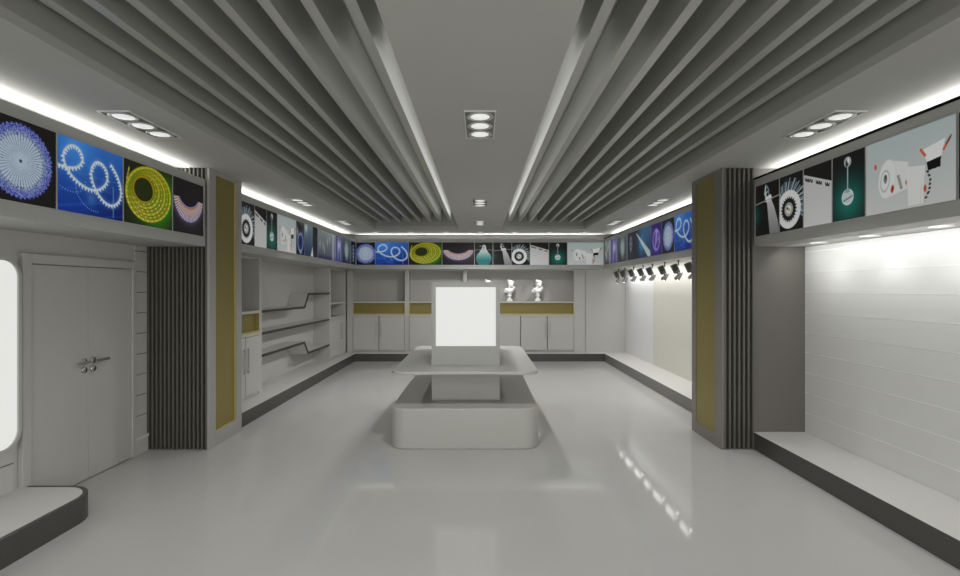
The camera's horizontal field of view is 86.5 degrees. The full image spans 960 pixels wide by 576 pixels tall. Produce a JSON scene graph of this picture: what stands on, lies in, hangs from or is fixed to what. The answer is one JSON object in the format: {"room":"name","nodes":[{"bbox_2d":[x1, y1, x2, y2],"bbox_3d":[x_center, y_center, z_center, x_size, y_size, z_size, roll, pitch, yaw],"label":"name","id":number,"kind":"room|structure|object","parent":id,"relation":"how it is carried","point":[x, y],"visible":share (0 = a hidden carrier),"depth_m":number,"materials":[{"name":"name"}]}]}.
{"room":"showroom","nodes":[
{"label":"showroom","id":0,"kind":"room"},
{"bbox_2d":[0,229,313,488],"bbox_3d":[-3.770,0.220,5.310,0.100,3.160,15.820,0,0,0],"label":"wall","id":1,"kind":"structure","parent":0,"point":[279,280],"depth_m":8.97,"materials":[{"name":"paint"}]},
{"bbox_2d":[0,258,13,495],"bbox_3d":[-3.710,0.685,0.725,0.016,1.846,6.650,0,0,0],"label":"panel","id":2,"kind":"object","parent":1,"relation":"attached to","point":[6,460],"visible":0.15,"depth_m":4.00,"materials":[{"name":"paint"}]},
{"bbox_2d":[0,256,21,455],"bbox_3d":[-3.674,0.515,3.385,0.050,1.520,1.360,0,0,0],"label":"wall light","id":3,"kind":"object","parent":2,"relation":"attached to","point":[10,271],"visible":1,"depth_m":3.98,"materials":[{"name":"paint"}]},
{"bbox_2d":[0,112,56,209],"bbox_3d":[-3.044,-0.840,3.326,0.012,0.556,0.671,0,0,0],"label":"poster","id":4,"kind":"object","parent":1,"relation":"attached to","point":[28,151],"visible":1,"depth_m":3.43,"materials":[{"name":"paper"}]},
{"bbox_2d":[18,253,135,487],"bbox_3d":[-3.672,0.757,4.780,0.096,2.085,1.360,0,0,0],"label":"door","id":5,"kind":"structure","parent":1,"relation":"in","point":[79,323],"depth_m":4.65,"materials":[{"name":"paint"}]},
{"bbox_2d":[57,133,122,221],"bbox_3d":[-3.044,-0.840,4.003,0.012,0.556,0.681,0,0,0],"label":"poster","id":6,"kind":"object","parent":1,"relation":"attached to","point":[89,177],"visible":1,"depth_m":3.95,"materials":[{"name":"paper"}]},
{"bbox_2d":[0,99,204,246],"bbox_3d":[-3.385,-0.833,1.532,0.670,0.745,8.265,0,0,0],"label":"wall bulkhead","id":7,"kind":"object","parent":1,"relation":"attached to","point":[15,216],"depth_m":4.10,"materials":[{"name":"paint"}]},
{"bbox_2d":[134,245,146,436],"bbox_3d":[-3.710,0.575,5.572,0.016,2.066,0.185,0,0,0],"label":"panel","id":8,"kind":"object","parent":1,"relation":"attached to","point":[140,252],"visible":0.81,"depth_m":5.58,"materials":[{"name":"paint"}]},
{"bbox_2d":[136,433,148,455],"bbox_3d":[-3.697,1.705,5.565,0.045,0.190,0.200,0,0,0],"label":"baseboard","id":9,"kind":"structure","parent":1,"relation":"attached to","point":[142,440],"depth_m":5.55,"materials":[{"name":"paint"}]},
{"bbox_2d":[123,157,172,230],"bbox_3d":[-3.044,-0.840,4.694,0.012,0.556,0.696,0,0,0],"label":"poster","id":10,"kind":"object","parent":1,"relation":"attached to","point":[147,190],"visible":1,"depth_m":4.66,"materials":[{"name":"paper"}]},
{"bbox_2d":[173,175,203,236],"bbox_3d":[-3.044,-0.840,5.326,0.012,0.556,0.567,0,0,0],"label":"poster","id":11,"kind":"object","parent":1,"relation":"attached to","point":[188,196],"visible":1,"depth_m":5.32,"materials":[{"name":"paper"}]},
{"bbox_2d":[242,201,254,245],"bbox_3d":[-3.044,-0.840,6.672,0.012,0.556,0.407,0,0,0],"label":"poster","id":12,"kind":"object","parent":1,"relation":"attached to","point":[248,210],"visible":0.91,"depth_m":6.70,"materials":[{"name":"paper"}]},
{"bbox_2d":[255,205,266,248],"bbox_3d":[-3.044,-0.840,7.070,0.012,0.556,0.387,0,0,0],"label":"poster","id":13,"kind":"object","parent":1,"relation":"attached to","point":[260,213],"visible":1,"depth_m":7.06,"materials":[{"name":"paper"}]},
{"bbox_2d":[267,210,276,249],"bbox_3d":[-3.044,-0.840,7.454,0.012,0.556,0.378,0,0,0],"label":"poster","id":14,"kind":"object","parent":1,"relation":"attached to","point":[271,216],"visible":1,"depth_m":7.44,"materials":[{"name":"paper"}]},
{"bbox_2d":[277,213,295,253],"bbox_3d":[-3.044,-0.840,8.037,0.012,0.556,0.786,0,0,0],"label":"poster","id":15,"kind":"object","parent":1,"relation":"attached to","point":[286,227],"visible":1,"depth_m":8.01,"materials":[{"name":"paper"}]},
{"bbox_2d":[262,341,329,356],"bbox_3d":[-3.538,1.159,9.625,0.357,0.267,3.546,0,0,0],"label":"wall shelf","id":16,"kind":"object","parent":1,"relation":"attached to","point":[294,347],"visible":0.95,"depth_m":9.77,"materials":[{"name":"wood"}]},
{"bbox_2d":[262,292,329,312],"bbox_3d":[-3.538,0.246,9.625,0.357,0.292,3.546,0,0,0],"label":"wall shelf","id":17,"kind":"object","parent":1,"relation":"attached to","point":[296,300],"visible":0.95,"depth_m":9.85,"materials":[{"name":"wood"}]},
{"bbox_2d":[262,319,329,334],"bbox_3d":[-3.538,0.703,9.625,0.357,0.042,3.546,0,0,0],"label":"wall shelf","id":18,"kind":"object","parent":1,"relation":"attached to","point":[271,329],"visible":0.89,"depth_m":9.27,"materials":[{"name":"wood"}]},
{"bbox_2d":[242,194,356,269],"bbox_3d":[-3.385,-0.833,9.795,0.670,0.745,6.650,0,0,0],"label":"trim","id":19,"kind":"structure","parent":1,"relation":"attached to","point":[268,255],"depth_m":8.53,"materials":[{"name":"paint"}]},
{"bbox_2d":[296,220,303,254],"bbox_3d":[-3.044,-0.840,8.630,0.012,0.556,0.397,0,0,0],"label":"poster","id":20,"kind":"object","parent":1,"relation":"attached to","point":[299,225],"visible":1,"depth_m":8.59,"materials":[{"name":"paper"}]},
{"bbox_2d":[304,223,317,257],"bbox_3d":[-3.044,-0.840,9.188,0.012,0.556,0.716,0,0,0],"label":"poster","id":21,"kind":"object","parent":1,"relation":"attached to","point":[310,232],"visible":1,"depth_m":9.15,"materials":[{"name":"paper"}]},
{"bbox_2d":[318,229,334,260],"bbox_3d":[-3.044,-0.840,10.124,0.012,0.556,1.155,0,0,0],"label":"poster","id":22,"kind":"object","parent":1,"relation":"attached to","point":[326,240],"visible":1,"depth_m":10.10,"materials":[{"name":"paper"}]},
{"bbox_2d":[335,235,341,261],"bbox_3d":[-3.044,-0.840,10.972,0.012,0.556,0.537,0,0,0],"label":"poster","id":23,"kind":"object","parent":1,"relation":"attached to","point":[338,240],"visible":1,"depth_m":10.96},
{"bbox_2d":[342,237,350,263],"bbox_3d":[-3.044,-0.840,11.624,0.012,0.556,0.766,0,0,0],"label":"poster","id":24,"kind":"object","parent":1,"relation":"attached to","point":[346,244],"visible":1,"depth_m":11.61,"materials":[{"name":"paper"}]},
{"bbox_2d":[351,241,354,264],"bbox_3d":[-3.044,-0.840,12.225,0.012,0.556,0.432,0,0,0],"label":"poster","id":25,"kind":"object","parent":1,"relation":"attached to","point":[352,242],"visible":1,"depth_m":12.22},
{"bbox_2d":[147,168,241,449],"bbox_3d":[-3.364,0.230,6.056,0.712,3.145,0.768,0,0,0],"label":"pillar","id":26,"kind":"structure","parent":0,"point":[194,294],"depth_m":5.70,"materials":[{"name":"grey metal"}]},
{"bbox_2d":[346,236,607,350],"bbox_3d":[-0.035,0.220,13.170,7.370,3.160,0.100,0,0,0],"label":"wall","id":27,"kind":"structure","parent":0,"point":[355,237],"depth_m":13.12,"materials":[{"name":"paint"}]},
{"bbox_2d":[356,242,374,264],"bbox_3d":[-2.798,-0.840,12.494,0.463,0.556,0.012,0,0,0],"label":"poster","id":28,"kind":"object","parent":27,"relation":"attached to","point":[365,251],"visible":1,"depth_m":12.49,"materials":[{"name":"paper"}]},
{"bbox_2d":[375,242,408,264],"bbox_3d":[-2.158,-0.840,12.494,0.815,0.556,0.012,0,0,0],"label":"poster","id":29,"kind":"object","parent":27,"relation":"attached to","point":[386,253],"visible":1,"depth_m":12.49,"materials":[{"name":"paper"}]},
{"bbox_2d":[409,242,441,264],"bbox_3d":[-1.339,-0.840,12.494,0.820,0.556,0.012,0,0,0],"label":"poster","id":30,"kind":"object","parent":27,"relation":"attached to","point":[420,253],"visible":1,"depth_m":12.49,"materials":[{"name":"paper"}]},
{"bbox_2d":[442,242,473,264],"bbox_3d":[-0.532,-0.840,12.494,0.793,0.556,0.012,0,0,0],"label":"poster","id":31,"kind":"object","parent":27,"relation":"attached to","point":[453,253],"visible":1,"depth_m":12.49,"materials":[{"name":"paper"}]},
{"bbox_2d":[356,239,603,269],"bbox_3d":[0.000,-0.833,12.810,6.100,0.745,0.620,0,0,0],"label":"trim","id":32,"kind":"structure","parent":27,"relation":"attached to","point":[358,267],"depth_m":12.50,"materials":[{"name":"paint"}]},
{"bbox_2d":[475,242,492,264],"bbox_3d":[0.092,-0.840,12.494,0.452,0.556,0.012,0,0,0],"label":"poster","id":33,"kind":"object","parent":27,"relation":"attached to","point":[483,250],"visible":1,"depth_m":12.49,"materials":[{"name":"paper"}]},
{"bbox_2d":[493,242,511,264],"bbox_3d":[0.548,-0.840,12.494,0.457,0.556,0.012,0,0,0],"label":"poster","id":34,"kind":"object","parent":27,"relation":"attached to","point":[502,251],"visible":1,"depth_m":12.49,"materials":[{"name":"paper"}]},
{"bbox_2d":[512,242,529,264],"bbox_3d":[1.001,-0.840,12.494,0.447,0.556,0.012,0,0,0],"label":"poster","id":35,"kind":"object","parent":27,"relation":"attached to","point":[520,250],"visible":1,"depth_m":12.49,"materials":[{"name":"paper"}]},
{"bbox_2d":[530,242,548,264],"bbox_3d":[1.456,-0.840,12.494,0.460,0.556,0.012,0,0,0],"label":"poster","id":36,"kind":"object","parent":27,"relation":"attached to","point":[539,251],"visible":1,"depth_m":12.49,"materials":[{"name":"paper"}]},
{"bbox_2d":[549,242,566,264],"bbox_3d":[1.912,-0.840,12.494,0.450,0.556,0.012,0,0,0],"label":"poster","id":37,"kind":"object","parent":27,"relation":"attached to","point":[557,250],"visible":1,"depth_m":12.49,"materials":[{"name":"paper"}]},
{"bbox_2d":[567,242,603,264],"bbox_3d":[2.584,-0.840,12.494,0.892,0.556,0.012,0,0,0],"label":"poster","id":38,"kind":"object","parent":27,"relation":"attached to","point":[578,253],"visible":1,"depth_m":12.49,"materials":[{"name":"paper"}]},
{"bbox_2d":[0,361,959,575],"bbox_3d":[-0.035,1.850,5.310,7.570,0.100,15.820,0,0,0],"label":"floor","id":39,"kind":"structure","parent":0,"point":[618,480],"depth_m":4.22,"materials":[{"name":"tile"}]},
{"bbox_2d":[0,486,87,570],"bbox_3d":[-3.386,1.704,0.777,0.663,0.192,6.755,0,0,0],"label":"display platform","id":40,"kind":"object","parent":39,"relation":"on","point":[31,517],"visible":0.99,"depth_m":3.69,"materials":[{"name":"laminate"}]},
{"bbox_2d":[242,354,354,426],"bbox_3d":[-3.394,1.705,9.485,0.648,0.190,6.030,0,0,0],"label":"display platform","id":41,"kind":"object","parent":39,"relation":"on","point":[276,391],"visible":0.54,"depth_m":8.69,"materials":[{"name":"laminate"}]},
{"bbox_2d":[242,256,261,400],"bbox_3d":[-3.517,0.576,7.275,0.402,2.068,1.150,0,0,0],"label":"tall cabinet","id":42,"kind":"object","parent":41,"relation":"on","point":[251,266],"visible":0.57,"depth_m":7.70,"materials":[{"name":"grey laminate"}]},
{"bbox_2d":[314,268,345,359],"bbox_3d":[-3.517,0.576,12.090,0.402,2.068,1.380,0,0,0],"label":"tall cabinet","id":43,"kind":"object","parent":41,"relation":"on","point":[332,306],"visible":1,"depth_m":11.46,"materials":[{"name":"grey laminate"}]},
{"bbox_2d":[392,346,537,448],"bbox_3d":[-0.172,1.367,6.975,1.670,0.866,2.570,0,0,0],"label":"display table","id":44,"kind":"object","parent":39,"relation":"on","point":[441,407],"visible":1,"depth_m":5.72,"materials":[{"name":"paint"}]},
{"bbox_2d":[392,346,537,374],"bbox_3d":[-0.172,0.952,6.975,1.670,0.036,2.570,0,0,0],"label":"island countertop","id":45,"kind":"structure","parent":44,"relation":"on","point":[514,360],"depth_m":6.07,"materials":[{"name":"paint"}]},
{"bbox_2d":[432,282,499,365],"bbox_3d":[-0.172,0.430,6.975,0.822,1.007,1.680,0,0,0],"label":"display sign","id":46,"kind":"object","parent":45,"relation":"on","point":[465,315],"visible":1,"depth_m":6.14,"materials":[{"name":"plastic"}]},
{"bbox_2d":[342,351,627,360],"bbox_3d":[-0.035,1.705,12.810,7.366,0.190,0.616,0,0,0],"label":"display platform","id":47,"kind":"object","parent":39,"relation":"on","point":[359,356],"visible":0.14,"depth_m":12.50,"materials":[{"name":"laminate"}]},
{"bbox_2d":[347,270,406,351],"bbox_3d":[-2.587,0.576,12.937,1.506,2.068,0.362,0,0,0],"label":"tall cabinet","id":48,"kind":"object","parent":47,"relation":"on","point":[376,299],"visible":0.98,"depth_m":12.80,"materials":[{"name":"grey laminate"}]},
{"bbox_2d":[407,270,464,351],"bbox_3d":[-1.105,0.576,12.937,1.454,2.068,0.362,0,0,0],"label":"tall cabinet","id":49,"kind":"object","parent":47,"relation":"on","point":[419,282],"visible":0.34,"depth_m":12.86,"materials":[{"name":"grey laminate"}]},
{"bbox_2d":[465,270,585,351],"bbox_3d":[1.137,0.576,12.937,3.026,2.068,0.362,0,0,0],"label":"tall cabinet","id":50,"kind":"object","parent":47,"relation":"on","point":[557,322],"visible":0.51,"depth_m":12.80,"materials":[{"name":"grey laminate"}]},
{"bbox_2d":[504,279,514,300],"bbox_3d":[0.744,0.056,12.948,0.292,0.559,0.177,0,0,0],"label":"bust","id":51,"kind":"object","parent":50,"relation":"in","point":[510,289],"visible":1,"depth_m":12.90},
{"bbox_2d":[532,279,542,300],"bbox_3d":[1.458,0.056,12.948,0.292,0.559,0.177,0,0,0],"label":"bust","id":52,"kind":"object","parent":50,"relation":"in","point":[539,288],"visible":1,"depth_m":12.90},
{"bbox_2d":[605,354,691,411],"bbox_3d":[3.354,1.705,9.495,0.588,0.190,6.010,0,0,0],"label":"display platform","id":53,"kind":"object","parent":39,"relation":"on","point":[678,389],"visible":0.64,"depth_m":9.28,"materials":[{"name":"grey laminate"}]},
{"bbox_2d":[754,432,959,569],"bbox_3d":[3.354,1.705,1.552,0.588,0.190,8.305,0,0,0],"label":"display platform","id":54,"kind":"object","parent":39,"relation":"on","point":[929,518],"visible":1,"depth_m":4.14,"materials":[{"name":"laminate"}]},
{"bbox_2d":[0,0,959,235],"bbox_3d":[-0.035,-1.600,5.310,7.570,0.520,15.820,0,0,0],"label":"ceiling","id":55,"kind":"structure","parent":0,"point":[453,57],"depth_m":3.67,"materials":[{"name":"paint"}]},
{"bbox_2d":[96,110,181,138],"bbox_3d":[-2.770,-1.331,4.190,0.245,0.018,0.691,0,0,0],"label":"recessed light","id":56,"kind":"object","parent":55,"relation":"in","point":[128,118],"visible":1,"depth_m":4.13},
{"bbox_2d":[39,0,381,221],"bbox_3d":[-2.258,-1.643,4.490,0.065,0.300,14.160,0,0,0],"label":"ceiling beam","id":57,"kind":"structure","parent":55,"relation":"attached to","point":[78,12],"depth_m":3.74,"materials":[{"name":"metal"}]},
{"bbox_2d":[83,0,391,221],"bbox_3d":[-2.032,-1.643,4.490,0.065,0.300,14.160,0,0,0],"label":"ceiling beam","id":58,"kind":"structure","parent":55,"relation":"attached to","point":[122,13],"depth_m":3.74,"materials":[{"name":"metal"}]},
{"bbox_2d":[126,0,401,221],"bbox_3d":[-1.806,-1.643,4.490,0.065,0.300,14.160,0,0,0],"label":"ceiling beam","id":59,"kind":"structure","parent":55,"relation":"attached to","point":[163,13],"depth_m":3.75,"materials":[{"name":"metal"}]},
{"bbox_2d":[170,0,411,221],"bbox_3d":[-1.580,-1.643,4.490,0.065,0.300,14.160,0,0,0],"label":"ceiling beam","id":60,"kind":"structure","parent":55,"relation":"attached to","point":[207,15],"depth_m":3.77,"materials":[{"name":"metal"}]},
{"bbox_2d":[286,198,316,205],"bbox_3d":[-2.770,-1.331,7.950,0.245,0.018,0.691,0,0,0],"label":"recessed light","id":61,"kind":"object","parent":55,"relation":"in","point":[300,201],"visible":1,"depth_m":7.88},
{"bbox_2d":[213,0,421,221],"bbox_3d":[-1.354,-1.643,4.490,0.065,0.300,14.160,0,0,0],"label":"ceiling beam","id":62,"kind":"structure","parent":55,"relation":"attached to","point":[249,16],"depth_m":3.82,"materials":[{"name":"metal"}]},
{"bbox_2d":[257,0,431,221],"bbox_3d":[-1.127,-1.643,4.490,0.065,0.300,14.160,0,0,0],"label":"ceiling beam","id":63,"kind":"structure","parent":55,"relation":"attached to","point":[291,17],"depth_m":3.86,"materials":[{"name":"metal"}]},
{"bbox_2d":[334,220,354,224],"bbox_3d":[-2.770,-1.331,10.450,0.245,0.018,0.691,0,0,0],"label":"recessed light","id":64,"kind":"object","parent":55,"relation":"in","point":[343,222],"visible":1,"depth_m":10.35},
{"bbox_2d":[300,0,441,221],"bbox_3d":[-0.901,-1.643,4.490,0.065,0.300,14.160,0,0,0],"label":"ceiling beam","id":65,"kind":"structure","parent":55,"relation":"attached to","point":[330,17],"depth_m":3.86,"materials":[{"name":"metal"}]},
{"bbox_2d":[344,0,451,221],"bbox_3d":[-0.675,-1.643,4.490,0.065,0.300,14.160,0,0,0],"label":"ceiling beam","id":66,"kind":"structure","parent":55,"relation":"attached to","point":[365,14],"depth_m":3.83,"materials":[{"name":"metal"}]},
{"bbox_2d":[464,110,495,138],"bbox_3d":[0.000,-1.331,4.190,0.245,0.018,0.691,0,0,0],"label":"recessed light","id":67,"kind":"object","parent":55,"relation":"in","point":[479,124],"visible":1,"depth_m":4.13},
{"bbox_2d":[472,199,487,206],"bbox_3d":[0.000,-1.331,8.000,0.245,0.018,0.691,0,0,0],"label":"recessed light","id":68,"kind":"object","parent":55,"relation":"in","point":[475,202],"visible":1,"depth_m":7.98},
{"bbox_2d":[474,221,485,224],"bbox_3d":[0.000,-1.331,10.470,0.245,0.018,0.691,0,0,0],"label":"recessed light","id":69,"kind":"object","parent":55,"relation":"in","point":[475,222],"visible":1,"depth_m":10.43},
{"bbox_2d":[508,0,615,221],"bbox_3d":[0.675,-1.643,4.490,0.065,0.300,14.160,0,0,0],"label":"ceiling beam","id":70,"kind":"structure","parent":55,"relation":"attached to","point":[594,14],"depth_m":3.82,"materials":[{"name":"metal"}]},
{"bbox_2d":[518,0,659,221],"bbox_3d":[0.901,-1.643,4.490,0.065,0.300,14.160,0,0,0],"label":"ceiling beam","id":71,"kind":"structure","parent":55,"relation":"attached to","point":[629,17],"depth_m":3.87,"materials":[{"name":"metal"}]},
{"bbox_2d":[605,220,624,224],"bbox_3d":[2.750,-1.331,10.450,0.245,0.018,0.691,0,0,0],"label":"recessed light","id":72,"kind":"object","parent":55,"relation":"in","point":[613,222],"visible":1,"depth_m":10.35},
{"bbox_2d":[528,0,702,221],"bbox_3d":[1.127,-1.643,4.490,0.065,0.300,14.160,0,0,0],"label":"ceiling beam","id":73,"kind":"structure","parent":55,"relation":"attached to","point":[668,17],"depth_m":3.86,"materials":[{"name":"metal"}]},
{"bbox_2d":[538,0,746,221],"bbox_3d":[1.354,-1.643,4.490,0.065,0.300,14.160,0,0,0],"label":"ceiling beam","id":74,"kind":"structure","parent":55,"relation":"attached to","point":[710,16],"depth_m":3.82,"materials":[{"name":"metal"}]},
{"bbox_2d":[643,198,673,205],"bbox_3d":[2.770,-1.331,7.950,0.245,0.018,0.691,0,0,0],"label":"recessed light","id":75,"kind":"object","parent":55,"relation":"in","point":[659,201],"visible":1,"depth_m":7.88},
{"bbox_2d":[548,0,789,221],"bbox_3d":[1.580,-1.643,4.490,0.065,0.300,14.160,0,0,0],"label":"ceiling beam","id":76,"kind":"structure","parent":55,"relation":"attached to","point":[752,15],"depth_m":3.79,"materials":[{"name":"metal"}]},
{"bbox_2d":[558,0,833,221],"bbox_3d":[1.806,-1.643,4.490,0.065,0.300,14.160,0,0,0],"label":"ceiling beam","id":77,"kind":"structure","parent":55,"relation":"attached to","point":[795,13],"depth_m":3.76,"materials":[{"name":"metal"}]},
{"bbox_2d":[568,0,876,221],"bbox_3d":[2.032,-1.643,4.490,0.065,0.300,14.160,0,0,0],"label":"ceiling beam","id":78,"kind":"structure","parent":55,"relation":"attached to","point":[837,13],"depth_m":3.74,"materials":[{"name":"metal"}]},
{"bbox_2d":[578,0,920,221],"bbox_3d":[2.258,-1.643,4.490,0.065,0.300,14.160,0,0,0],"label":"ceiling beam","id":79,"kind":"structure","parent":55,"relation":"attached to","point":[880,12],"depth_m":3.74,"materials":[{"name":"metal"}]},
{"bbox_2d":[781,110,867,138],"bbox_3d":[2.800,-1.331,4.190,0.245,0.018,0.691,0,0,0],"label":"recessed light","id":80,"kind":"object","parent":55,"relation":"in","point":[837,117],"visible":1,"depth_m":4.13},
{"bbox_2d":[692,168,774,449],"bbox_3d":[3.170,0.230,6.079,0.960,3.145,0.803,0,0,0],"label":"pillar","id":81,"kind":"structure","parent":0,"point":[722,199],"depth_m":5.71,"materials":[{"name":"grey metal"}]},
{"bbox_3d":[3.700,0.220,5.310,0.100,3.160,15.820,0,0,0],"label":"wall","id":82,"kind":"structure","parent":0,"visible":0},
{"bbox_2d":[586,270,624,351],"bbox_3d":[3.152,0.575,12.790,0.995,2.070,0.020,0,0,0],"label":"wall panel","id":83,"kind":"object","parent":82,"relation":"attached to","point":[605,297],"depth_m":12.78,"materials":[{"name":"paint"}]},
{"bbox_2d":[605,240,609,264],"bbox_3d":[3.044,-0.840,12.175,0.012,0.556,0.532,0,0,0],"label":"poster","id":84,"kind":"object","parent":82,"relation":"attached to","point":[607,243],"visible":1,"depth_m":12.16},
{"bbox_2d":[610,237,617,263],"bbox_3d":[3.044,-0.840,11.569,0.012,0.556,0.676,0,0,0],"label":"poster","id":85,"kind":"object","parent":82,"relation":"attached to","point":[614,242],"visible":1,"depth_m":11.53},
{"bbox_2d":[613,269,621,282],"bbox_3d":[3.267,-0.286,12.095,0.190,0.347,0.104,0,0,0],"label":"spotlight","id":86,"kind":"object","parent":82,"relation":"attached to","point":[615,273],"visible":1,"depth_m":12.06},
{"bbox_2d":[618,234,626,261],"bbox_3d":[3.044,-0.840,10.872,0.012,0.556,0.716,0,0,0],"label":"poster","id":87,"kind":"object","parent":82,"relation":"attached to","point":[622,240],"visible":1,"depth_m":10.88,"materials":[{"name":"paper"}]},
{"bbox_2d":[619,268,627,282],"bbox_3d":[3.267,-0.286,11.565,0.190,0.347,0.104,0,0,0],"label":"spotlight","id":88,"kind":"object","parent":82,"relation":"attached to","point":[622,272],"visible":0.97,"depth_m":11.53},
{"bbox_2d":[628,266,637,282],"bbox_3d":[3.267,-0.286,10.915,0.190,0.347,0.104,0,0,0],"label":"spotlight","id":89,"kind":"object","parent":82,"relation":"attached to","point":[631,271],"visible":1,"depth_m":10.88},
{"bbox_2d":[625,266,652,363],"bbox_3d":[3.644,0.575,11.740,0.012,2.070,2.060,0,0,0],"label":"wall panel","id":90,"kind":"object","parent":82,"relation":"attached to","point":[638,294],"depth_m":11.63,"materials":[{"name":"paint"}]},
{"bbox_2d":[627,225,650,260],"bbox_3d":[3.044,-0.840,9.791,0.012,0.556,1.444,0,0,0],"label":"poster","id":91,"kind":"object","parent":82,"relation":"attached to","point":[638,241],"visible":1,"depth_m":9.72,"materials":[{"name":"paper"}]},
{"bbox_2d":[637,265,646,281],"bbox_3d":[3.267,-0.286,10.285,0.190,0.347,0.104,0,0,0],"label":"spotlight","id":92,"kind":"object","parent":82,"relation":"attached to","point":[640,271],"visible":1,"depth_m":10.25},
{"bbox_2d":[603,205,691,269],"bbox_3d":[3.350,-0.833,9.805,0.600,0.745,6.630,0,0,0],"label":"trim","id":93,"kind":"structure","parent":82,"relation":"attached to","point":[686,255],"depth_m":9.20,"materials":[{"name":"paint"}]},
{"bbox_2d":[645,264,656,281],"bbox_3d":[3.267,-0.286,9.735,0.190,0.347,0.104,0,0,0],"label":"spotlight","id":94,"kind":"object","parent":82,"relation":"attached to","point":[649,271],"visible":0.98,"depth_m":9.70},
{"bbox_2d":[651,221,661,255],"bbox_3d":[3.044,-0.840,8.794,0.012,0.556,0.547,0,0,0],"label":"poster","id":95,"kind":"object","parent":82,"relation":"attached to","point":[656,229],"visible":1,"depth_m":8.79,"materials":[{"name":"paper"}]},
{"bbox_2d":[657,262,668,281],"bbox_3d":[3.267,-0.286,9.075,0.190,0.347,0.104,0,0,0],"label":"spotlight","id":96,"kind":"object","parent":82,"relation":"attached to","point":[661,269],"visible":1,"depth_m":9.04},
{"bbox_2d":[662,217,673,253],"bbox_3d":[3.044,-0.840,8.246,0.012,0.556,0.547,0,0,0],"label":"poster","id":97,"kind":"object","parent":82,"relation":"attached to","point":[668,224],"visible":1,"depth_m":8.22,"materials":[{"name":"paper"}]},
{"bbox_2d":[653,261,691,381],"bbox_3d":[3.643,0.575,8.595,0.014,2.070,4.210,0,0,0],"label":"wall panel","id":98,"kind":"object","parent":82,"relation":"attached to","point":[672,299],"depth_m":9.58,"materials":[{"name":"paint"}]},
{"bbox_2d":[670,260,683,280],"bbox_3d":[3.267,-0.286,8.455,0.190,0.347,0.104,0,0,0],"label":"spotlight","id":99,"kind":"object","parent":82,"relation":"attached to","point":[674,267],"visible":1,"depth_m":8.42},
{"bbox_2d":[674,210,691,251],"bbox_3d":[3.044,-0.840,7.598,0.012,0.556,0.746,0,0,0],"label":"poster","id":100,"kind":"object","parent":82,"relation":"attached to","point":[682,222],"visible":0.94,"depth_m":7.62,"materials":[{"name":"paper"}]},
{"bbox_2d":[684,258,691,280],"bbox_3d":[3.267,-0.286,7.895,0.190,0.347,0.104,0,0,0],"label":"spotlight","id":101,"kind":"object","parent":82,"relation":"attached to","point":[688,265],"visible":0.51,"depth_m":7.86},
{"bbox_2d":[755,178,778,236],"bbox_3d":[3.044,-0.840,5.404,0.012,0.556,0.452,0,0,0],"label":"poster","id":102,"kind":"object","parent":82,"relation":"attached to","point":[766,194],"visible":1,"depth_m":5.39,"materials":[{"name":"paper"}]},
{"bbox_2d":[754,247,804,431],"bbox_3d":[3.360,0.575,5.713,0.580,2.070,0.015,0,0,0],"label":"wall panel","id":103,"kind":"object","parent":82,"relation":"attached to","point":[779,272],"depth_m":5.71,"materials":[{"name":"paint"}]},
{"bbox_2d":[604,96,959,238],"bbox_3d":[3.056,-1.210,4.949,0.028,0.019,15.098,0,0,0],"label":"trim","id":104,"kind":"structure","parent":82,"relation":"attached to","point":[957,97],"depth_m":4.20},
{"bbox_2d":[779,169,802,232],"bbox_3d":[3.044,-0.840,4.985,0.012,0.556,0.382,0,0,0],"label":"poster","id":105,"kind":"object","parent":82,"relation":"attached to","point":[790,185],"visible":1,"depth_m":4.98,"materials":[{"name":"paper"}]},
{"bbox_2d":[803,159,831,227],"bbox_3d":[3.044,-0.840,4.597,0.012,0.556,0.390,0,0,0],"label":"poster","id":106,"kind":"object","parent":82,"relation":"attached to","point":[817,179],"visible":1,"depth_m":4.59,"materials":[{"name":"paper"}]},
{"bbox_2d":[810,242,827,243],"bbox_3d":[3.420,-0.454,5.150,0.150,0.012,0.150,0,0,0],"label":"recessed light","id":107,"kind":"object","parent":82,"relation":"attached to","point":[811,242],"visible":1,"depth_m":5.14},
{"bbox_2d":[832,147,864,222],"bbox_3d":[3.044,-0.840,4.211,0.012,0.556,0.380,0,0,0],"label":"poster","id":108,"kind":"object","parent":82,"relation":"attached to","point":[848,169],"visible":1,"depth_m":4.21,"materials":[{"name":"paper"}]},
{"bbox_2d":[754,99,959,246],"bbox_3d":[3.350,-0.833,1.535,0.600,0.745,8.270,0,0,0],"label":"wall bulkhead","id":109,"kind":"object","parent":82,"relation":"attached to","point":[913,220],"depth_m":4.09,"materials":[{"name":"paint"}]},
{"bbox_2d":[860,235,880,237],"bbox_3d":[3.420,-0.454,4.470,0.150,0.012,0.150,0,0,0],"label":"recessed light","id":110,"kind":"object","parent":82,"relation":"attached to","point":[863,236],"visible":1,"depth_m":4.45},
{"bbox_2d":[805,228,959,499],"bbox_3d":[3.639,0.575,1.550,0.018,2.066,8.300,0,0,0],"label":"panel","id":111,"kind":"object","parent":82,"relation":"attached to","point":[882,365],"visible":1,"depth_m":4.52,"materials":[{"name":"metal"}]},
{"bbox_2d":[865,113,957,216],"bbox_3d":[3.044,-0.840,3.635,0.012,0.556,0.768,0,0,0],"label":"poster","id":112,"kind":"object","parent":82,"relation":"attached to","point":[916,167],"visible":1,"depth_m":3.58,"materials":[{"name":"paper"}]},
{"bbox_2d":[928,225,954,227],"bbox_3d":[3.420,-0.454,3.780,0.150,0.012,0.150,0,0,0],"label":"recessed light","id":113,"kind":"object","parent":82,"relation":"attached to","point":[935,226],"visible":1,"depth_m":3.74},
{"bbox_2d":[958,112,959,199],"bbox_3d":[3.044,-0.840,2.967,0.012,0.556,0.552,0,0,0],"label":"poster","id":114,"kind":"object","parent":82,"relation":"attached to","point":[958,112],"visible":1,"depth_m":3.24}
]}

